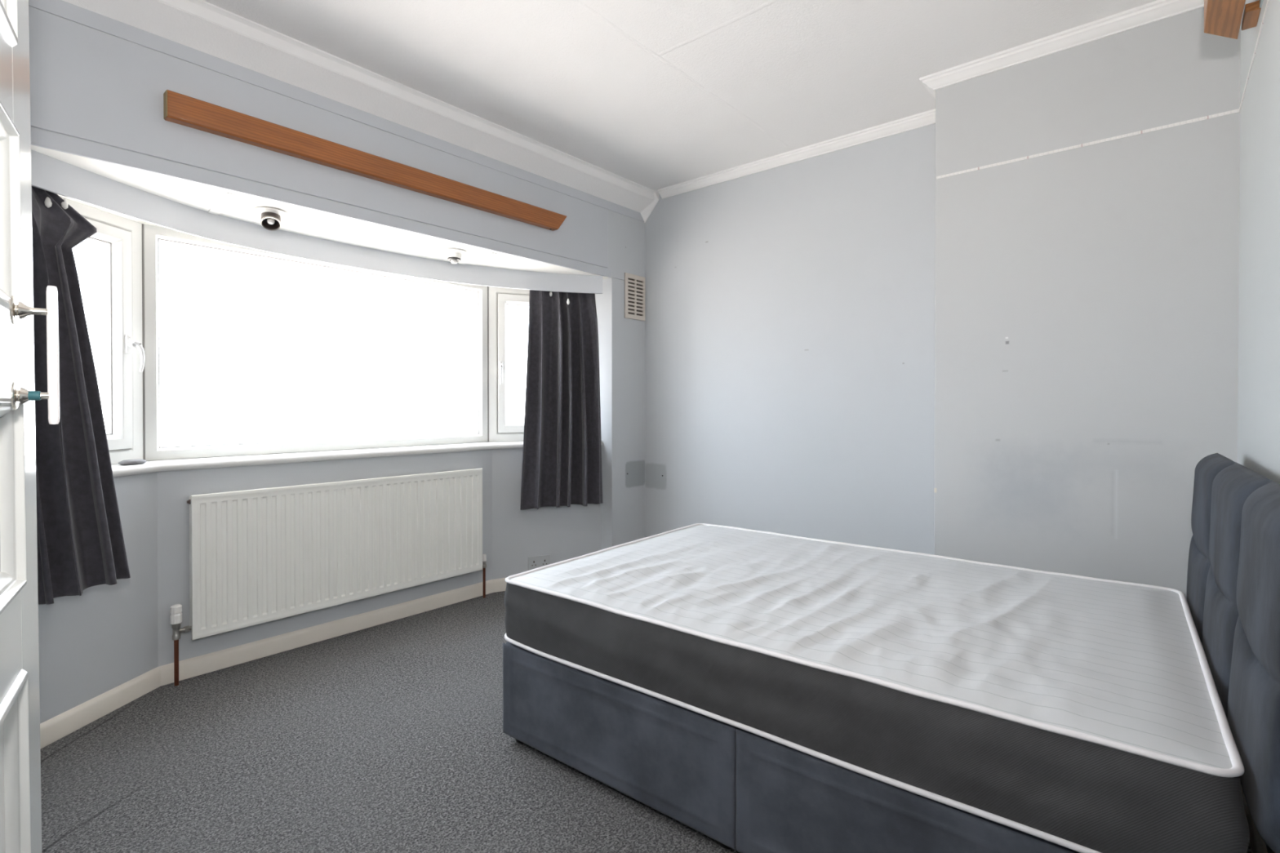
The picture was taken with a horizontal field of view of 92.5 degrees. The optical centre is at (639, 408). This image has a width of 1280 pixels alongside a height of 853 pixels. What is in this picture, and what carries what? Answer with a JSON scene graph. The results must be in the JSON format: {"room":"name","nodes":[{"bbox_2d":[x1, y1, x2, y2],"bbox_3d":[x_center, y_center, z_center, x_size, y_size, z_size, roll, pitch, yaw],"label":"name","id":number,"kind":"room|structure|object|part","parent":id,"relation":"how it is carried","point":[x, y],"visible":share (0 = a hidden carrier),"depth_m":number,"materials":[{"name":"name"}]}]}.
{"room":"bedroom","nodes":[
{"label":"bedroom","id":0,"kind":"room"},
{"bbox_2d":[38,471,158,724],"bbox_3d":[-2.154,0.728,2.216,0.290,0.932,0.822,0,0,7],"label":"wall","id":1,"kind":"structure","parent":0,"point":[92,643],"depth_m":2.33,"materials":[{"name":"grey paint"}]},
{"bbox_2d":[40,666,160,748],"bbox_3d":[-2.015,1.104,2.183,0.026,0.080,0.693,0,0,6],"label":"baseboard","id":2,"kind":"structure","parent":1,"relation":"attached to","point":[55,728],"depth_m":2.26,"materials":[{"name":"beige paint"}]},
{"bbox_2d":[207,191,236,215],"bbox_3d":[-1.775,-0.852,2.583,0.040,0.006,0.462,0,1,-45],"label":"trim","id":3,"kind":"structure","parent":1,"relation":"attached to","point":[226,197],"depth_m":2.53,"materials":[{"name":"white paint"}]},
{"bbox_2d":[31,149,602,293],"bbox_3d":[-1.304,-0.801,3.081,0.482,0.119,2.748,0,1,40],"label":"trim","id":4,"kind":"structure","parent":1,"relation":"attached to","point":[50,174],"depth_m":2.86,"materials":[{"name":"paint"}]},
{"bbox_2d":[458,252,497,264],"bbox_3d":[-0.955,-0.859,3.530,0.441,0.006,0.040,0,1,45],"label":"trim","id":5,"kind":"structure","parent":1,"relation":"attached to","point":[491,254],"depth_m":3.48,"materials":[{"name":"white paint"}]},
{"bbox_2d":[57,194,164,227],"bbox_3d":[-1.395,-0.833,3.135,0.542,0.089,3.106,0,1,40],"label":"trim","id":6,"kind":"structure","parent":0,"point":[79,202],"depth_m":2.47,"materials":[{"name":"white paint"}]},
{"bbox_2d":[156,449,492,666],"bbox_3d":[-1.556,0.720,3.242,0.273,0.932,1.810,0,1,40],"label":"wall","id":7,"kind":"structure","parent":0,"point":[174,488],"depth_m":2.83,"materials":[{"name":"grey paint"}]},
{"bbox_2d":[60,196,144,464],"bbox_3d":[-2.138,-0.282,2.301,0.125,1.010,0.592,0,0,5],"label":"window","id":8,"kind":"structure","parent":7,"relation":"in","point":[122,237],"depth_m":2.49,"materials":[{"name":"white plastic"}]},
{"bbox_3d":[-2.150,-0.282,2.302,0.060,0.894,0.476,0,0,5],"label":"sash","id":9,"kind":"part","parent":8,"relation":"part of","materials":[{"name":"white plastic"}]},
{"bbox_3d":[-2.097,-0.266,2.514,0.013,0.075,0.024,0,0,5],"label":"handle","id":10,"kind":"part","parent":8,"relation":"part of","materials":[{"name":"white plastic"}]},
{"bbox_3d":[-2.073,-0.217,2.524,0.026,0.130,0.056,0,1,38],"label":"lever","id":11,"kind":"part","parent":8,"relation":"part of","materials":[{"name":"white plastic"}]},
{"bbox_2d":[142,223,146,461],"bbox_3d":[-2.117,-0.289,2.608,0.024,1.030,0.024,0,1,40],"label":"trim","id":12,"kind":"structure","parent":7,"relation":"attached to","point":[143,280],"depth_m":2.60,"materials":[{"name":"white plastic"}]},
{"bbox_2d":[143,223,487,460],"bbox_3d":[-1.566,-0.289,3.287,0.070,1.010,1.739,0,1,40],"label":"window","id":13,"kind":"structure","parent":7,"relation":"in","point":[153,234],"depth_m":2.94,"materials":[{"name":"white plastic"}]},
{"bbox_2d":[159,579,493,686],"bbox_3d":[-1.446,1.097,3.154,0.020,0.080,1.655,0,1,40],"label":"baseboard","id":14,"kind":"structure","parent":7,"relation":"attached to","point":[223,659],"depth_m":2.97,"materials":[{"name":"beige paint"}]},
{"bbox_2d":[169,467,486,686],"bbox_3d":[-1.438,0.746,3.111,0.075,0.782,1.544,0,1,40],"label":"radiator","id":15,"kind":"object","parent":7,"relation":"attached to","point":[264,555],"visible":1,"depth_m":2.95,"materials":[{"name":"metal"}]},
{"bbox_2d":[111,440,602,477],"bbox_3d":[-1.352,0.236,3.132,0.615,0.036,3.064,0,1,40],"label":"windowsill","id":16,"kind":"structure","parent":7,"relation":"on","point":[162,465],"depth_m":2.92,"materials":[{"name":"white paint"}]},
{"bbox_2d":[118,458,146,465],"bbox_3d":[-2.034,0.212,2.456,0.066,0.021,0.105,0,0,6],"label":"pebble","id":17,"kind":"object","parent":16,"relation":"on","point":[139,461],"visible":1,"depth_m":2.43,"materials":[{"name":"grey stone"}]},
{"bbox_2d":[485,286,488,442],"bbox_3d":[-0.984,-0.299,3.938,0.024,1.030,0.024,0,1,40],"label":"trim","id":18,"kind":"structure","parent":7,"relation":"attached to","point":[487,286],"depth_m":3.93,"materials":[{"name":"white plastic"}]},
{"bbox_2d":[492,577,506,592],"bbox_3d":[-0.405,1.091,3.985,1.085,0.080,0.146,0,0,-28],"label":"baseboard","id":19,"kind":"structure","parent":7,"relation":"attached to","point":[499,584],"depth_m":3.79,"materials":[{"name":"beige paint"}]},
{"bbox_2d":[488,286,529,441],"bbox_3d":[-0.666,-0.295,4.050,0.652,1.010,0.125,0,0,-20],"label":"window","id":20,"kind":"structure","parent":7,"relation":"in","point":[500,430],"depth_m":3.95,"materials":[{"name":"white plastic"}]},
{"bbox_3d":[-0.887,-0.223,3.921,0.024,0.128,0.033,0,0,-20],"label":"lever","id":21,"kind":"part","parent":20,"relation":"part of","materials":[{"name":"white plastic"}]},
{"bbox_3d":[-0.670,-0.295,4.062,0.536,0.894,0.060,0,0,-20],"label":"sash","id":22,"kind":"part","parent":20,"relation":"part of","materials":[{"name":"white plastic"}]},
{"bbox_2d":[28,0,644,550],"bbox_3d":[-1.364,-0.180,3.217,0.749,2.632,3.551,0,1,40],"label":"wall","id":23,"kind":"structure","parent":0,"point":[621,340],"depth_m":2.67,"materials":[{"name":"grey paint"}]},
{"bbox_2d":[253,207,288,230],"bbox_3d":[-1.592,-0.817,2.644,0.132,0.094,0.132,0,1,40],"label":"spotlight","id":24,"kind":"object","parent":23,"relation":"attached to","point":[270,218],"visible":0.99,"depth_m":2.62,"materials":[{"name":"white plastic"}]},
{"bbox_3d":[-1.592,-0.843,2.643,0.132,0.016,0.132,0,1,40],"label":"plate","id":25,"kind":"part","parent":24,"relation":"part of","materials":[{"name":"white plastic"}]},
{"bbox_3d":[-1.582,-0.808,2.627,0.029,0.033,0.029,0,-34,-32],"label":"bulb","id":26,"kind":"part","parent":24,"relation":"part of","materials":[{"name":"white glass"}]},
{"bbox_2d":[163,89,566,231],"bbox_3d":[-1.077,-1.097,2.935,0.046,0.102,1.934,0,1,40],"label":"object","id":27,"kind":"structure","parent":23,"relation":"attached to","point":[178,108],"depth_m":2.64,"materials":[{"name":"brown wood"}]},
{"bbox_2d":[441,248,466,263],"bbox_3d":[-1.008,-0.823,3.329,0.132,0.068,0.132,0,1,40],"label":"spotlight","id":28,"kind":"object","parent":23,"relation":"attached to","point":[454,255],"visible":1,"depth_m":3.30,"materials":[{"name":"white plastic"}]},
{"bbox_3d":[-1.008,-0.801,3.326,0.036,0.025,0.036,0,-4,0],"label":"bulb","id":29,"kind":"part","parent":28,"relation":"part of","materials":[{"name":"white plastic"}]},
{"bbox_3d":[-1.008,-0.848,3.329,0.132,0.016,0.132,0,1,40],"label":"plate","id":30,"kind":"part","parent":28,"relation":"part of","materials":[{"name":"white plastic"}]},
{"bbox_2d":[624,272,644,320],"bbox_3d":[-0.033,-0.765,4.197,0.012,0.304,0.206,0,1,40],"label":"wall vent","id":31,"kind":"object","parent":23,"relation":"attached to","point":[634,285],"visible":1,"depth_m":4.19,"materials":[{"name":"beige plastic"}]},
{"bbox_3d":[-1.338,-0.833,3.110,0.486,0.030,2.751,0,1,40],"label":"track","id":32,"kind":"object","parent":23,"relation":"attached to","visible":0},
{"bbox_2d":[31,186,130,604],"bbox_3d":[-1.976,-0.080,2.003,0.221,1.452,0.448,0,0,16],"label":"curtain","id":33,"kind":"object","parent":32,"relation":"hanging from","point":[81,545],"visible":0.52,"depth_m":2.10,"materials":[{"name":"grey fabric"}]},
{"bbox_2d":[520,289,602,510],"bbox_3d":[-0.501,-0.102,3.869,0.542,1.434,0.213,0,0,-22],"label":"curtain","id":34,"kind":"object","parent":32,"relation":"hanging from","point":[562,454],"visible":0.96,"depth_m":3.89,"materials":[{"name":"grey fabric"}]},
{"bbox_2d":[491,448,599,579],"bbox_3d":[-0.670,0.714,4.065,0.758,0.932,0.291,0,0,-27],"label":"wall","id":35,"kind":"structure","parent":0,"point":[564,533],"depth_m":3.88,"materials":[{"name":"grey paint"}]},
{"bbox_2d":[528,554,550,570],"bbox_3d":[-0.644,0.981,3.918,0.148,0.086,0.010,0,0,-27],"label":"wall socket","id":36,"kind":"object","parent":35,"relation":"attached to","point":[535,562],"visible":0.86,"depth_m":3.91,"materials":[{"name":"plastic"}]},
{"bbox_2d":[40,591,1252,852],"bbox_3d":[-0.069,1.184,2.157,3.489,0.080,3.601,0,1,40],"label":"floor","id":37,"kind":"structure","parent":0,"point":[389,737],"depth_m":1.95,"materials":[{"name":"grey carpet"}]},
{"bbox_2d":[502,453,1279,852],"bbox_3d":[0.688,0.641,2.037,1.914,1.007,1.489,0,1,38],"label":"bed","id":38,"kind":"object","parent":37,"relation":"on","point":[747,792],"visible":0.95,"depth_m":1.47,"materials":[{"name":"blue fabric"}]},
{"bbox_3d":[-0.117,0.962,1.829,0.904,0.312,0.012,0,1,38],"label":"panel","id":39,"kind":"part","parent":38,"relation":"part of","materials":[{"name":"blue fabric"}]},
{"bbox_2d":[503,523,1249,852],"bbox_3d":[0.634,0.683,2.038,1.856,0.231,1.296,0,1,38],"label":"mattress","id":40,"kind":"object","parent":38,"relation":"on","point":[1081,714],"visible":1,"depth_m":1.48,"materials":[{"name":"white fabric"}]},
{"bbox_3d":[0.590,0.966,1.276,0.886,0.312,0.012,0,1,38],"label":"panel","id":41,"kind":"part","parent":38,"relation":"part of","materials":[{"name":"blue fabric"}]},
{"bbox_3d":[1.412,0.426,1.469,0.075,0.568,1.489,0,1,38],"label":"headboard","id":42,"kind":"part","parent":38,"relation":"part of","materials":[{"name":"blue fabric"}]},
{"bbox_2d":[203,0,1156,191],"bbox_3d":[0.064,-1.527,2.037,3.196,0.120,3.621,0,1,40],"label":"ceiling","id":43,"kind":"structure","parent":0,"point":[655,95],"depth_m":2.54,"materials":[{"name":"paint"}]},
{"bbox_2d":[644,123,935,555],"bbox_3d":[0.820,-0.173,3.702,2.201,2.612,0.120,0,1,40],"label":"wall","id":44,"kind":"structure","parent":0,"point":[789,308],"depth_m":3.54,"materials":[{"name":"grey paint"}]},
{"bbox_2d":[62,0,653,213],"bbox_3d":[-1.028,-1.415,2.961,0.116,0.138,3.411,0,1,40],"label":"trim","id":45,"kind":"structure","parent":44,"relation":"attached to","point":[157,17],"depth_m":2.62,"materials":[{"name":"paint"}]},
{"bbox_2d":[158,0,658,199],"bbox_3d":[-0.978,-1.448,2.918,0.030,0.061,3.411,0,1,40],"label":"trim","id":46,"kind":"structure","parent":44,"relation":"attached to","point":[202,9],"depth_m":2.71,"materials":[{"name":"white paint"}]},
{"bbox_2d":[640,191,659,222],"bbox_3d":[0.066,-1.395,4.224,0.130,0.198,0.059,0,1,40],"label":"trim","id":47,"kind":"structure","parent":44,"relation":"attached to","point":[645,214],"depth_m":4.22,"materials":[{"name":"white paint"}]},
{"bbox_2d":[933,6,1240,599],"bbox_3d":[1.863,-0.165,2.539,1.095,2.612,0.398,0,1,40],"label":"wall","id":48,"kind":"structure","parent":0,"point":[1086,297],"depth_m":2.38,"materials":[{"name":"grey paint"}]},
{"bbox_2d":[1237,0,1279,852],"bbox_3d":[1.090,-0.152,0.879,0.120,2.612,3.173,0,1,40],"label":"wall","id":49,"kind":"structure","parent":0,"point":[1259,286],"depth_m":1.64,"materials":[{"name":"grey paint"}]},
{"bbox_2d":[657,0,1204,198],"bbox_3d":[1.075,-1.444,1.972,1.979,0.052,4.396,0,0,1],"label":"trim","id":50,"kind":"structure","parent":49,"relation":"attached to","point":[1158,10],"depth_m":2.62,"materials":[{"name":"white paint"}]},
{"bbox_2d":[936,0,1269,178],"bbox_3d":[1.191,-1.024,1.831,0.969,0.011,1.543,0,1,40],"label":"picture rail","id":51,"kind":"object","parent":49,"relation":"attached to","point":[1237,110],"visible":1,"depth_m":2.28,"materials":[{"name":"white plastic"}]},
{"bbox_2d":[1204,0,1262,39],"bbox_3d":[1.113,-1.121,1.079,0.114,0.095,1.899,0,1,40],"label":"beam","id":52,"kind":"structure","parent":49,"relation":"attached to","point":[1223,18],"depth_m":1.69,"materials":[{"name":"wood"}]},
{"bbox_2d":[1240,785,1267,852],"bbox_3d":[1.059,1.105,2.069,2.013,0.080,4.496,0,0,-1],"label":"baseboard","id":53,"kind":"structure","parent":49,"relation":"attached to","point":[1258,845],"depth_m":1.58,"materials":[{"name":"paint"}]},
{"bbox_3d":[-1.109,-0.152,0.746,3.096,2.612,0.120,0,1,40],"label":"wall","id":54,"kind":"structure","parent":0,"visible":0},
{"bbox_2d":[0,0,59,852],"bbox_3d":[-0.685,0.157,0.628,0.090,1.976,0.755,0,1,-37],"label":"door","id":55,"kind":"structure","parent":54,"relation":"in","point":[20,802],"depth_m":0.82,"materials":[{"name":"paint"}]},
{"bbox_3d":[-0.700,-0.605,0.610,0.037,0.242,0.515,-1,1,-37],"label":"panel","id":56,"kind":"part","parent":55,"relation":"part of","materials":[{"name":"white wood"}]},
{"bbox_3d":[-0.698,-0.251,0.614,0.037,0.249,0.515,-1,1,-37],"label":"panel","id":57,"kind":"part","parent":55,"relation":"part of","materials":[{"name":"white wood"}]},
{"bbox_3d":[-0.696,0.114,0.618,0.037,0.262,0.515,-1,1,-37],"label":"panel","id":58,"kind":"part","parent":55,"relation":"part of","materials":[{"name":"white wood"}]},
{"bbox_3d":[-0.693,0.645,0.624,0.037,0.582,0.515,-1,1,-37],"label":"panel","id":59,"kind":"part","parent":55,"relation":"part of","materials":[{"name":"white wood"}]},
{"bbox_3d":[-0.784,-0.126,0.788,0.033,0.036,0.036,-1,1,-37],"label":"handle post","id":60,"kind":"part","parent":55,"relation":"part of","materials":[{"name":"silver metal"}]},
{"bbox_3d":[-0.784,-0.017,0.790,0.033,0.036,0.036,-1,1,-37],"label":"handle post","id":61,"kind":"part","parent":55,"relation":"part of","materials":[{"name":"silver metal"}]},
{"bbox_3d":[-0.767,-0.070,0.801,0.011,0.181,0.011,-1,1,-37],"label":"handle","id":62,"kind":"part","parent":55,"relation":"part of","materials":[{"name":"white plastic"}]}
]}

